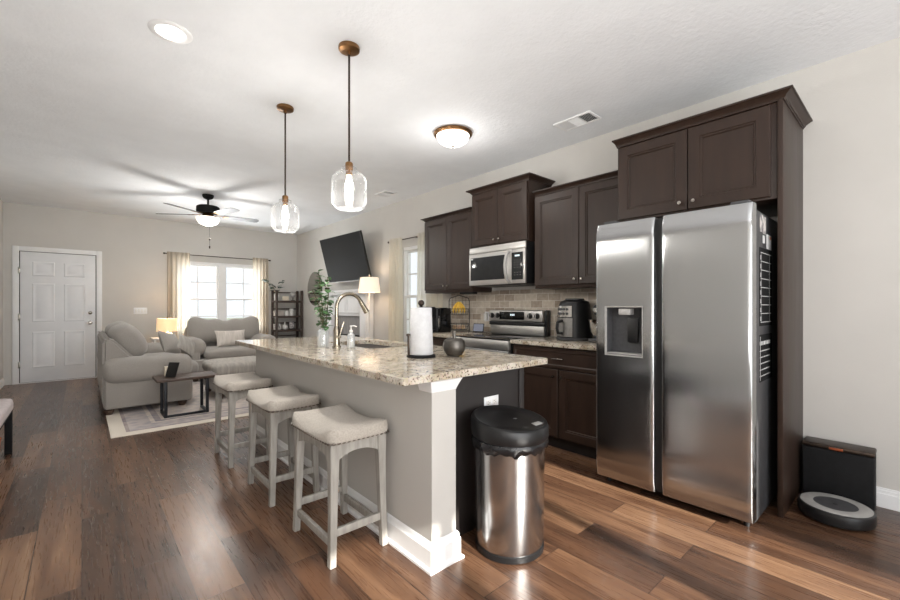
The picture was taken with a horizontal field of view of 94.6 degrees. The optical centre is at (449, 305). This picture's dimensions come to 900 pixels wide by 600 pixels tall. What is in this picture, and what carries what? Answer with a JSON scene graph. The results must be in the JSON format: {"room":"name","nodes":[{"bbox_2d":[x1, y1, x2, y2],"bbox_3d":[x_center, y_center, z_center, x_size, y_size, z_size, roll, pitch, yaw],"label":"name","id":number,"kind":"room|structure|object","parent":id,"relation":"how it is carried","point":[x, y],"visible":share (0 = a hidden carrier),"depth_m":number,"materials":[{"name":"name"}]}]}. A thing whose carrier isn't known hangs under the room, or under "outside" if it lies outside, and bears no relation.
{"room":"open-plan kitchen","nodes":[
{"label":"open-plan kitchen","id":0,"kind":"room"},
{"bbox_2d":[0,199,2,379],"bbox_3d":[-3.010,-0.193,1.902,0.140,2.855,12.320,0,0,-42],"label":"wall","id":1,"kind":"structure","parent":0,"point":[1,201],"depth_m":6.33,"materials":[{"name":"beige paint"}]},
{"bbox_2d":[0,378,3,388],"bbox_3d":[-2.951,1.176,1.954,0.016,0.118,12.040,0,0,-42],"label":"baseboard","id":2,"kind":"structure","parent":1,"relation":"attached to","point":[2,379],"depth_m":6.30,"materials":[{"name":"white paint"}]},
{"bbox_2d":[3,202,296,384],"bbox_3d":[-5.222,-0.193,8.080,4.746,2.855,0.140,0,0,-42],"label":"wall","id":3,"kind":"structure","parent":0,"point":[134,263],"depth_m":7.55,"materials":[{"name":"beige paint"}]},
{"bbox_2d":[12,246,101,384],"bbox_3d":[-6.445,0.142,6.847,1.080,2.185,0.082,0,0,-42],"label":"door","id":4,"kind":"structure","parent":3,"relation":"in","point":[57,293],"depth_m":6.83,"materials":[{"name":"white paint"}]},
{"bbox_2d":[134,308,146,313],"bbox_3d":[-5.661,0.087,7.591,0.200,0.115,0.008,0,0,-42],"label":"light switch","id":5,"kind":"object","parent":3,"relation":"attached to","point":[136,310],"visible":1,"depth_m":7.59,"materials":[{"name":"white paint"}]},
{"bbox_2d":[163,252,270,260],"bbox_3d":[-4.657,-0.990,8.425,1.940,0.034,0.092,0,0,-42],"label":"curtain rod","id":6,"kind":"object","parent":3,"relation":"attached to","point":[163,252],"visible":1,"depth_m":8.36,"materials":[{"name":"brown metal"}]},
{"bbox_2d":[167,251,189,339],"bbox_3d":[-5.165,0.085,7.903,0.376,2.220,0.079,0,0,-42],"label":"sheer curtain","id":7,"kind":"object","parent":6,"relation":"hanging from","point":[178,263],"visible":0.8,"depth_m":7.90,"materials":[{"name":"fabric"}]},
{"bbox_2d":[253,258,268,334],"bbox_3d":[-4.054,0.085,8.888,0.325,2.220,0.079,0,0,-42],"label":"sheer curtain","id":8,"kind":"object","parent":6,"relation":"hanging from","point":[260,265],"visible":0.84,"depth_m":8.90,"materials":[{"name":"fabric"}]},
{"bbox_2d":[190,261,252,320],"bbox_3d":[-4.679,-0.115,8.504,1.700,1.520,0.145,0,0,-42],"label":"window","id":9,"kind":"structure","parent":3,"relation":"in","point":[221,301],"depth_m":8.49,"materials":[{"name":"white paint"}]},
{"bbox_2d":[0,0,899,234],"bbox_3d":[-1.234,-1.670,3.477,4.906,0.100,12.340,0,0,-42],"label":"ceiling","id":10,"kind":"structure","parent":0,"point":[100,112],"depth_m":3.04,"materials":[{"name":"white paint"}]},
{"bbox_2d":[147,19,192,43],"bbox_3d":[-1.651,-1.615,2.453,0.224,0.008,0.224,0,0,-42],"label":"recessed light","id":11,"kind":"object","parent":10,"relation":"in","point":[169,31],"visible":1,"depth_m":2.44,"materials":[{"name":"white paint"}]},
{"bbox_2d":[156,194,258,248],"bbox_3d":[-3.489,-1.222,6.095,1.288,0.794,1.343,0,0,-42],"label":"ceiling fan","id":12,"kind":"object","parent":10,"relation":"hanging from","point":[207,218],"visible":1,"depth_m":5.97,"materials":[{"name":"brown wood"}]},
{"bbox_2d":[271,103,298,232],"bbox_3d":[-1.342,-1.114,3.380,0.215,1.012,0.215,0,0,-42],"label":"pendant light","id":13,"kind":"object","parent":10,"relation":"hanging from","point":[284,108],"visible":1,"depth_m":3.37,"materials":[{"name":"clear glass"}]},
{"bbox_2d":[282,195,288,220],"bbox_3d":[-1.342,-0.796,3.380,0.056,0.212,0.056,0,0,-42],"label":"socket","id":14,"kind":"object","parent":13,"relation":"attached to","point":[285,215],"depth_m":3.36,"materials":[{"name":"beige"}]},
{"bbox_2d":[331,41,366,210],"bbox_3d":[-0.631,-1.114,2.596,0.215,1.012,0.215,0,0,-42],"label":"pendant light","id":15,"kind":"object","parent":10,"relation":"hanging from","point":[347,48],"visible":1,"depth_m":2.58,"materials":[{"name":"clear glass"}]},
{"bbox_2d":[345,161,353,195],"bbox_3d":[-0.631,-0.796,2.596,0.056,0.212,0.056,0,0,-42],"label":"socket","id":16,"kind":"object","parent":15,"relation":"attached to","point":[349,188],"depth_m":2.58,"materials":[{"name":"beige"}]},
{"bbox_2d":[375,190,396,196],"bbox_3d":[-0.918,-1.614,5.968,0.205,0.012,0.290,0,0,-42],"label":"ceiling vent","id":17,"kind":"object","parent":10,"relation":"in","point":[385,193],"visible":1,"depth_m":5.95,"materials":[{"name":"white metal"}]},
{"bbox_2d":[433,125,471,147],"bbox_3d":[0.027,-1.547,3.873,0.364,0.146,0.364,0,0,-42],"label":"flush light","id":18,"kind":"object","parent":10,"relation":"attached to","point":[451,136],"visible":1,"depth_m":3.77,"materials":[{"name":"white glass"}]},
{"bbox_2d":[553,110,601,131],"bbox_3d":[1.113,-1.614,3.633,0.205,0.012,0.360,0,0,-42],"label":"ceiling vent","id":19,"kind":"object","parent":10,"relation":"in","point":[587,117],"visible":1,"depth_m":3.62,"materials":[{"name":"white metal"}]},
{"bbox_2d":[0,377,899,599],"bbox_3d":[-1.234,1.265,3.477,4.906,0.060,12.340,0,0,-42],"label":"floor","id":20,"kind":"structure","parent":0,"point":[86,514],"depth_m":2.19,"materials":[{"name":"brown wood"}]},
{"bbox_2d":[0,399,13,454],"bbox_3d":[-3.479,1.000,2.929,0.470,0.470,1.200,0,0,-42],"label":"bench","id":21,"kind":"object","parent":20,"relation":"on","point":[6,405],"visible":1,"depth_m":3.44,"materials":[{"name":"fabric"}]},
{"bbox_2d":[150,337,158,342],"bbox_3d":[-5.051,0.895,7.295,0.320,0.680,0.380,0,0,-42],"label":"end table","id":22,"kind":"object","parent":20,"relation":"on","point":[153,339],"visible":0.23,"depth_m":7.10,"materials":[{"name":"white wood"}]},
{"bbox_2d":[156,317,177,332],"bbox_3d":[-4.996,0.375,7.331,0.316,0.360,0.316,0,0,-42],"label":"table lamp","id":23,"kind":"object","parent":22,"relation":"on","point":[167,324],"visible":0.73,"depth_m":7.21,"materials":[{"name":"beige fabric"}]},
{"bbox_2d":[106,379,248,438],"bbox_3d":[-3.214,1.230,5.811,2.500,0.008,3.000,0,0,-42],"label":"area rug","id":24,"kind":"object","parent":20,"relation":"on","point":[127,421],"visible":0.2,"depth_m":4.65,"materials":[{"name":"beige fabric"}]},
{"bbox_2d":[97,321,198,414],"bbox_3d":[-4.198,0.721,5.734,0.995,1.010,2.350,0,0,-42],"label":"sofa","id":25,"kind":"object","parent":24,"relation":"on","point":[127,364],"visible":0.93,"depth_m":4.85,"materials":[{"name":"grey fabric"}]},
{"bbox_2d":[105,321,124,333],"bbox_3d":[-4.634,0.435,5.875,0.384,0.438,0.820,0,0,-42],"label":"cushion","id":26,"kind":"object","parent":25,"relation":"on","point":[109,326],"depth_m":5.65,"materials":[{"name":"grey fabric"}]},
{"bbox_2d":[107,323,147,355],"bbox_3d":[-4.077,0.435,5.246,0.384,0.438,0.820,0,0,-42],"label":"cushion","id":27,"kind":"object","parent":25,"relation":"on","point":[129,337],"depth_m":4.97,"materials":[{"name":"grey fabric"}]},
{"bbox_2d":[142,352,174,355],"bbox_3d":[-4.354,0.810,6.117,0.720,0.190,0.824,0,0,-42],"label":"seat cushion","id":28,"kind":"object","parent":25,"relation":"on","point":[160,352],"depth_m":6.25,"materials":[{"name":"grey fabric"}]},
{"bbox_2d":[158,330,180,353],"bbox_3d":[-3.838,0.505,5.685,0.187,0.370,0.413,0,0,-1],"label":"throw pillow","id":29,"kind":"object","parent":25,"relation":"on","point":[168,341],"visible":0.91,"depth_m":5.58,"materials":[{"name":"grey fabric"}]},
{"bbox_2d":[177,334,195,356],"bbox_3d":[-3.501,0.520,5.516,0.140,0.331,0.352,0,0,22],"label":"throw pillow","id":30,"kind":"object","parent":25,"relation":"on","point":[185,344],"visible":1,"depth_m":5.47,"materials":[{"name":"grey fabric"}]},
{"bbox_2d":[191,360,198,372],"bbox_3d":[-3.803,0.810,5.495,0.720,0.190,0.824,0,0,-42],"label":"seat cushion","id":31,"kind":"object","parent":25,"relation":"on","point":[195,366],"depth_m":5.41,"materials":[{"name":"grey fabric"}]},
{"bbox_2d":[152,371,217,417],"bbox_3d":[-3.052,1.013,4.792,0.590,0.426,0.380,0,0,-42],"label":"side table","id":32,"kind":"object","parent":24,"relation":"on","point":[163,381],"visible":0.98,"depth_m":4.74,"materials":[{"name":"brown wood"}]},
{"bbox_2d":[165,362,178,377],"bbox_3d":[-3.114,0.716,4.654,0.130,0.162,0.064,0,0,8],"label":"tablet","id":33,"kind":"object","parent":32,"relation":"on","point":[172,368],"visible":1,"depth_m":4.65,"materials":[{"name":"black glass"}]},
{"bbox_2d":[202,356,255,398],"bbox_3d":[-2.986,0.993,5.946,0.880,0.466,0.840,0,0,-42],"label":"ottoman","id":34,"kind":"object","parent":24,"relation":"on","point":[233,365],"visible":0.48,"depth_m":5.60,"materials":[{"name":"beige fabric"}]},
{"bbox_2d":[202,356,255,374],"bbox_3d":[-2.986,0.845,5.946,0.880,0.170,0.840,0,0,-42],"label":"cushion","id":35,"kind":"object","parent":34,"relation":"on","point":[233,365],"depth_m":5.60,"materials":[{"name":"grey fabric"}]},
{"bbox_2d":[181,316,274,381],"bbox_3d":[-3.958,0.713,7.411,1.480,1.044,1.101,0,0,-42],"label":"loveseat","id":36,"kind":"object","parent":20,"relation":"on","point":[201,331],"visible":0.56,"depth_m":7.23,"materials":[{"name":"grey fabric"}]},
{"bbox_2d":[187,316,258,342],"bbox_3d":[-4.123,0.421,7.597,1.180,0.460,0.299,0,0,-42],"label":"cushion","id":37,"kind":"object","parent":36,"relation":"on","point":[204,329],"depth_m":7.41,"materials":[{"name":"grey fabric"}]},
{"bbox_2d":[200,345,255,358],"bbox_3d":[-3.844,0.800,7.283,0.920,0.190,0.760,0,0,-42],"label":"seat cushion","id":38,"kind":"object","parent":36,"relation":"on","point":[209,352],"depth_m":6.95,"materials":[{"name":"grey fabric"}]},
{"bbox_2d":[215,330,244,346],"bbox_3d":[-3.873,0.565,7.338,0.506,0.274,0.182,0,0,-42],"label":"lumbar pillow","id":39,"kind":"object","parent":36,"relation":"on","point":[224,338],"visible":0.85,"depth_m":7.25,"materials":[{"name":"fabric"}]},
{"bbox_2d":[213,372,272,468],"bbox_3d":[-1.712,0.909,3.425,0.350,0.652,0.503,0,0,-42],"label":"bar stool","id":40,"kind":"object","parent":20,"relation":"on","point":[235,387],"visible":0.95,"depth_m":3.30,"materials":[{"name":"grey wood"}]},
{"bbox_2d":[246,384,320,506],"bbox_3d":[-1.137,0.909,2.820,0.350,0.652,0.503,0,0,-42],"label":"bar stool","id":41,"kind":"object","parent":20,"relation":"on","point":[276,404],"visible":1,"depth_m":2.73,"materials":[{"name":"grey wood"}]},
{"bbox_2d":[271,290,302,337],"bbox_3d":[-3.581,0.448,9.131,0.587,1.575,0.304,0,0,-42],"label":"bookshelf","id":42,"kind":"object","parent":20,"relation":"on","point":[297,316],"visible":0.63,"depth_m":9.07,"materials":[{"name":"brown wood"}]},
{"bbox_2d":[261,279,284,300],"bbox_3d":[-3.793,-0.342,8.901,0.503,0.449,0.242,0,0,-42],"label":"branch","id":43,"kind":"object","parent":42,"relation":"on","point":[264,280],"visible":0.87,"depth_m":8.93,"materials":[{"name":"green plant"}]},
{"bbox_2d":[273,311,283,315],"bbox_3d":[-3.726,0.158,9.011,0.180,0.110,0.130,0,0,-42],"label":"storage box","id":44,"kind":"object","parent":42,"relation":"on","point":[280,313],"visible":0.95,"depth_m":8.98,"materials":[{"name":"fabric"}]},
{"bbox_2d":[282,296,288,300],"bbox_3d":[-3.600,-0.165,9.084,0.135,0.095,0.030,0,0,-42],"label":"wooden sign","id":45,"kind":"object","parent":42,"relation":"on","point":[284,298],"visible":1,"depth_m":9.07,"materials":[{"name":"beige wood"}]},
{"bbox_2d":[288,321,294,328],"bbox_3d":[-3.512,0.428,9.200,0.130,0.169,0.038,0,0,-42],"label":"jar","id":46,"kind":"object","parent":42,"relation":"on","point":[291,324],"visible":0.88,"depth_m":9.20,"materials":[{"name":"grey ceramic"}]},
{"bbox_2d":[289,309,293,315],"bbox_3d":[-3.504,0.136,9.175,0.084,0.154,0.084,0,0,-42],"label":"candle","id":47,"kind":"object","parent":42,"relation":"on","point":[291,311],"visible":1,"depth_m":9.15,"materials":[{"name":"white wax"}]},
{"bbox_2d":[290,292,295,300],"bbox_3d":[-3.484,-0.218,9.206,0.132,0.201,0.132,0,0,-42],"label":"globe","id":48,"kind":"object","parent":42,"relation":"on","point":[292,294],"visible":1,"depth_m":9.16,"materials":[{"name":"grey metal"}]},
{"bbox_2d":[291,403,388,569],"bbox_3d":[-0.595,0.909,2.218,0.350,0.652,0.503,0,0,-42],"label":"bar stool","id":49,"kind":"object","parent":20,"relation":"on","point":[336,431],"visible":1,"depth_m":2.13,"materials":[{"name":"wood"}]},
{"bbox_2d":[320,289,374,338],"bbox_3d":[-1.873,0.477,7.467,0.265,1.515,1.620,0,0,-42],"label":"fireplace mantel","id":50,"kind":"object","parent":20,"relation":"on","point":[351,312],"visible":0.35,"depth_m":7.32,"materials":[{"name":"white paint"}]},
{"bbox_2d":[320,289,374,294],"bbox_3d":[-1.873,-0.242,7.467,0.265,0.075,1.620,0,0,-42],"label":"mantel shelf","id":51,"kind":"object","parent":50,"relation":"attached to","point":[337,292],"depth_m":7.29,"materials":[{"name":"white paint"}]},
{"bbox_2d":[358,274,379,337],"bbox_3d":[-1.277,0.364,6.566,0.344,1.741,0.344,0,0,-9],"label":"floor lamp","id":52,"kind":"object","parent":20,"relation":"on","point":[369,284],"visible":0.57,"depth_m":6.44,"materials":[{"name":"white fabric"}]},
{"bbox_2d":[256,344,523,575],"bbox_3d":[-0.642,0.792,3.197,0.897,0.885,2.683,0,0,-42],"label":"kitchen island","id":53,"kind":"object","parent":20,"relation":"on","point":[430,451],"visible":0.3,"depth_m":2.21,"materials":[{"name":"beige paint"}]},
{"bbox_2d":[235,335,547,385],"bbox_3d":[-0.684,0.332,3.153,1.070,0.034,2.653,0,0,-42],"label":"island countertop","id":54,"kind":"structure","parent":53,"relation":"on","point":[392,365],"depth_m":2.44,"materials":[{"name":"stone"}]},
{"bbox_2d":[310,269,333,346],"bbox_3d":[-0.987,0.018,3.208,0.193,0.594,0.150,0,0,-9],"label":"plant","id":55,"kind":"object","parent":54,"relation":"on","point":[322,311],"visible":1,"depth_m":3.20,"materials":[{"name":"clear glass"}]},
{"bbox_2d":[332,292,368,346],"bbox_3d":[-0.770,0.103,3.252,0.305,0.424,0.098,0,0,-42],"label":"faucet","id":56,"kind":"object","parent":54,"relation":"on","point":[336,332],"visible":1,"depth_m":3.17,"materials":[{"name":"silver metal"}]},
{"bbox_2d":[347,325,356,347],"bbox_3d":[-0.749,0.231,3.159,0.070,0.168,0.060,0,0,-42],"label":"soap dispenser","id":57,"kind":"object","parent":54,"relation":"on","point":[350,342],"visible":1,"depth_m":3.14,"materials":[{"name":"clear glass"}]},
{"bbox_2d":[347,332,354,347],"bbox_3d":[-0.752,0.257,3.155,0.060,0.115,0.060,0,0,-42],"label":"bottle","id":58,"kind":"object","parent":57,"relation":"attached to","point":[350,342],"depth_m":3.13,"materials":[{"name":"white glass"}]},
{"bbox_2d":[406,300,435,358],"bbox_3d":[-0.180,0.138,2.566,0.185,0.353,0.180,0,0,-42],"label":"paper towel holder","id":59,"kind":"object","parent":54,"relation":"on","point":[420,341],"visible":1,"depth_m":2.51,"materials":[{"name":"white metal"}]},
{"bbox_2d":[443,331,465,355],"bbox_3d":[0.026,0.235,2.616,0.146,0.159,0.146,0,0,-42],"label":"apple","id":60,"kind":"object","parent":54,"relation":"on","point":[454,346],"visible":1,"depth_m":2.56,"materials":[{"name":"grey metal"}]},
{"bbox_2d":[484,395,497,405],"bbox_3d":[0.237,0.553,2.385,0.120,0.073,0.004,0,0,-42],"label":"outlet plate","id":61,"kind":"object","parent":53,"relation":"attached to","point":[488,399],"depth_m":2.38,"materials":[{"name":"white paint"}]},
{"bbox_2d":[433,337,446,345],"bbox_3d":[0.011,0.793,5.016,0.676,0.884,0.748,0,0,-42],"label":"base cabinet","id":62,"kind":"object","parent":20,"relation":"on","point":[438,341],"visible":0.02,"depth_m":4.73,"materials":[{"name":"brown wood"}]},
{"bbox_2d":[433,330,490,337],"bbox_3d":[0.010,0.333,5.024,0.670,0.036,0.774,0,0,-42],"label":"countertop","id":63,"kind":"structure","parent":62,"relation":"on","point":[458,332],"depth_m":4.75,"materials":[{"name":"stone"}]},
{"bbox_2d":[418,307,450,332],"bbox_3d":[-0.197,0.162,5.008,0.330,0.304,0.285,0,0,-42],"label":"coffee maker","id":64,"kind":"object","parent":63,"relation":"on","point":[441,317],"visible":0.59,"depth_m":4.94,"materials":[{"name":"black plastic"}]},
{"bbox_2d":[449,295,469,331],"bbox_3d":[0.112,0.086,5.161,0.266,0.456,0.223,0,0,2],"label":"fruit basket","id":65,"kind":"object","parent":63,"relation":"on","point":[468,324],"visible":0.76,"depth_m":5.24,"materials":[{"name":"black metal"}]},
{"bbox_2d":[452,302,464,312],"bbox_3d":[0.110,0.016,5.115,0.162,0.141,0.058,0,0,2],"label":"bananas","id":66,"kind":"object","parent":65,"relation":"in","point":[459,305],"visible":1,"depth_m":5.10,"materials":[{"name":"yellow food"}]},
{"bbox_2d":[473,323,483,332],"bbox_3d":[0.343,0.260,4.915,0.140,0.108,0.054,0,0,30],"label":"smart display","id":67,"kind":"object","parent":63,"relation":"on","point":[477,327],"visible":1,"depth_m":4.90,"materials":[{"name":"black plastic"}]},
{"bbox_2d":[451,310,549,353],"bbox_3d":[0.510,0.630,4.399,0.736,1.170,0.810,0,0,-42],"label":"range","id":68,"kind":"object","parent":20,"relation":"on","point":[518,323],"visible":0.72,"depth_m":4.37,"materials":[{"name":"silver metal"}]},
{"bbox_2d":[452,333,538,340],"bbox_3d":[0.497,0.324,4.387,0.555,0.012,0.806,0,0,-42],"label":"cooktop","id":69,"kind":"object","parent":68,"relation":"in","point":[482,336],"depth_m":4.32,"materials":[{"name":"black glass"}]},
{"bbox_2d":[471,405,548,564],"bbox_3d":[0.308,0.893,2.151,0.408,0.683,0.394,0,0,-42],"label":"trash can","id":70,"kind":"object","parent":20,"relation":"on","point":[509,443],"visible":1,"depth_m":2.00,"materials":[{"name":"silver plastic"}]},
{"bbox_2d":[513,344,595,458],"bbox_3d":[1.147,0.793,3.735,0.676,0.884,1.003,0,0,-42],"label":"base cabinet","id":71,"kind":"object","parent":20,"relation":"on","point":[562,391],"visible":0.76,"depth_m":3.49,"materials":[{"name":"brown wood"}]},
{"bbox_2d":[510,336,595,350],"bbox_3d":[1.149,0.333,3.739,0.670,0.036,1.010,0,0,-42],"label":"countertop","id":72,"kind":"structure","parent":71,"relation":"on","point":[550,341],"depth_m":3.61,"materials":[{"name":"stone"}]},
{"bbox_2d":[555,298,592,340],"bbox_3d":[1.160,0.122,3.887,0.340,0.384,0.330,0,0,13],"label":"air fryer","id":73,"kind":"object","parent":72,"relation":"on","point":[573,314],"visible":0.98,"depth_m":3.75,"materials":[{"name":"black plastic"}]},
{"bbox_2d":[565,298,583,299],"bbox_3d":[1.169,-0.061,3.890,0.110,0.018,0.140,0,0,-42],"label":"vent","id":74,"kind":"object","parent":73,"relation":"attached to","point":[570,298],"depth_m":3.84,"materials":[{"name":"grey plastic"}]},
{"bbox_2d":[588,305,595,342],"bbox_3d":[1.355,0.146,3.640,0.352,0.337,0.216,0,0,-42],"label":"stand mixer","id":75,"kind":"object","parent":72,"relation":"on","point":[591,322],"visible":0.2,"depth_m":3.56,"materials":[{"name":"grey plastic"}]},
{"bbox_2d":[588,319,595,337],"bbox_3d":[1.303,0.199,3.595,0.216,0.160,0.216,0,0,-42],"label":"bowl","id":76,"kind":"object","parent":75,"relation":"on","point":[591,322],"depth_m":3.56,"materials":[{"name":"ceramic"}]},
{"bbox_2d":[596,200,776,526],"bbox_3d":[1.661,0.324,2.872,0.904,1.822,0.911,0,0,-42],"label":"refrigerator","id":77,"kind":"object","parent":20,"relation":"on","point":[684,413],"depth_m":2.49,"materials":[{"name":"grey metal"}]},
{"bbox_2d":[759,247,771,325],"bbox_3d":[1.866,-0.110,2.451,0.295,0.450,0.003,0,0,-42],"label":"calendar","id":78,"kind":"object","parent":77,"relation":"attached to","point":[765,256],"visible":1,"depth_m":2.44,"materials":[{"name":"paper"}]},
{"bbox_2d":[759,333,771,382],"bbox_3d":[1.866,0.300,2.451,0.295,0.270,0.003,0,0,-42],"label":"list","id":79,"kind":"object","parent":77,"relation":"attached to","point":[765,340],"visible":1,"depth_m":2.44,"materials":[{"name":"paper"}]},
{"bbox_2d":[766,234,770,249],"bbox_3d":[1.921,-0.383,2.499,0.110,0.085,0.004,0,0,-42],"label":"paper note","id":80,"kind":"object","parent":77,"relation":"attached to","point":[768,238],"visible":1,"depth_m":2.49,"materials":[{"name":"white paper"}]},
{"bbox_2d":[612,85,812,517],"bbox_3d":[1.837,-0.010,2.975,0.673,2.490,1.074,0,0,-42],"label":"tall cabinet","id":81,"kind":"object","parent":20,"relation":"on","point":[751,149],"visible":0.81,"depth_m":2.65,"materials":[{"name":"brown wood"}]},
{"bbox_2d":[797,492,876,530],"bbox_3d":[2.232,1.189,2.404,0.340,0.091,0.340,0,0,-42],"label":"robot vacuum","id":82,"kind":"object","parent":20,"relation":"on","point":[836,511],"visible":1,"depth_m":2.34,"materials":[{"name":"black plastic"}]},
{"bbox_2d":[801,436,876,511],"bbox_3d":[2.425,1.054,2.599,0.237,0.362,0.336,0,0,-42],"label":"dock","id":83,"kind":"object","parent":20,"relation":"on","point":[847,470],"visible":0.72,"depth_m":2.56,"materials":[{"name":"black plastic"}]},
{"bbox_2d":[460,292,476,293],"bbox_3d":[0.215,-0.152,4.882,0.080,0.024,0.220,0,0,-42],"label":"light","id":84,"kind":"object","parent":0,"point":[460,292],"visible":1,"depth_m":4.82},
{"bbox_2d":[297,37,899,490],"bbox_3d":[0.584,-0.193,4.995,0.150,2.855,12.180,0,0,-42],"label":"wall","id":85,"kind":"structure","parent":0,"point":[851,144],"depth_m":2.72,"materials":[{"name":"beige paint"}]},
{"bbox_2d":[307,272,321,304],"bbox_3d":[-2.857,-0.365,8.760,0.023,0.704,0.704,0,0,-42],"label":"wall mirror","id":86,"kind":"object","parent":85,"relation":"attached to","point":[311,283],"visible":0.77,"depth_m":8.78,"materials":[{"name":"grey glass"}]},
{"bbox_2d":[320,230,371,282],"bbox_3d":[-1.810,-0.827,7.297,0.397,0.793,1.407,0,0,-42],"label":"television","id":87,"kind":"object","parent":85,"relation":"attached to","point":[345,255],"visible":0.93,"depth_m":7.17,"materials":[{"name":"black plastic"}]},
{"bbox_2d":[404,245,417,341],"bbox_3d":[-0.492,-0.125,6.152,0.145,1.540,0.700,0,0,-42],"label":"window","id":88,"kind":"structure","parent":85,"relation":"in","point":[407,250],"depth_m":6.36,"materials":[{"name":"white paint"}]},
{"bbox_2d":[420,207,491,293],"bbox_3d":[0.057,-0.650,5.213,0.368,0.970,0.935,0,0,-42],"label":"upper cabinet","id":89,"kind":"object","parent":85,"relation":"attached to","point":[448,236],"visible":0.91,"depth_m":5.06,"materials":[{"name":"brown wood"}]},
{"bbox_2d":[484,312,488,320],"bbox_3d":[0.435,0.128,5.019,0.040,0.115,0.075,0,0,-42],"label":"outlet plate","id":90,"kind":"object","parent":85,"relation":"attached to","point":[486,314],"visible":0.91,"depth_m":5.01,"materials":[{"name":"white paint"}]},
{"bbox_2d":[466,172,555,247],"bbox_3d":[0.637,-0.975,4.509,0.434,0.650,0.898,0,0,-42],"label":"upper cabinet","id":91,"kind":"object","parent":85,"relation":"attached to","point":[503,211],"visible":0.92,"depth_m":4.31,"materials":[{"name":"brown wood"}]},
{"bbox_2d":[469,241,534,287],"bbox_3d":[0.602,-0.429,4.483,0.500,0.427,0.790,0,0,-42],"label":"microwave","id":92,"kind":"object","parent":91,"relation":"attached to","point":[508,264],"visible":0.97,"depth_m":4.30,"materials":[{"name":"silver metal"}]},
{"bbox_2d":[532,170,617,289],"bbox_3d":[1.275,-0.648,3.839,0.368,0.957,0.991,0,0,-42],"label":"upper cabinet","id":93,"kind":"object","parent":85,"relation":"attached to","point":[568,216],"visible":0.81,"depth_m":3.80,"materials":[{"name":"brown wood"}]},
{"bbox_2d":[876,486,899,511],"bbox_3d":[3.444,1.176,1.660,0.016,0.118,3.115,0,0,-42],"label":"baseboard","id":94,"kind":"structure","parent":85,"relation":"attached to","point":[886,498],"depth_m":2.53,"materials":[{"name":"white paint"}]},
{"bbox_3d":[-0.494,-1.000,6.044,0.092,0.034,1.370,0,0,-42],"label":"curtain rod","id":95,"kind":"object","parent":85,"relation":"attached to","visible":0},
{"bbox_2d":[388,237,402,341],"bbox_3d":[-0.834,0.080,6.347,0.078,2.230,0.346,0,0,-42],"label":"curtain","id":96,"kind":"object","parent":95,"relation":"hanging from","point":[395,301],"visible":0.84,"depth_m":6.31,"materials":[{"name":"beige fabric"}]},
{"bbox_2d":[417,232,442,307],"bbox_3d":[-0.285,0.080,5.727,0.079,2.230,0.549,0,0,-42],"label":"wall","id":97,"kind":"structure","parent":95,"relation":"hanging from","point":[430,300],"depth_m":5.81,"materials":[{"name":"beige paint"}]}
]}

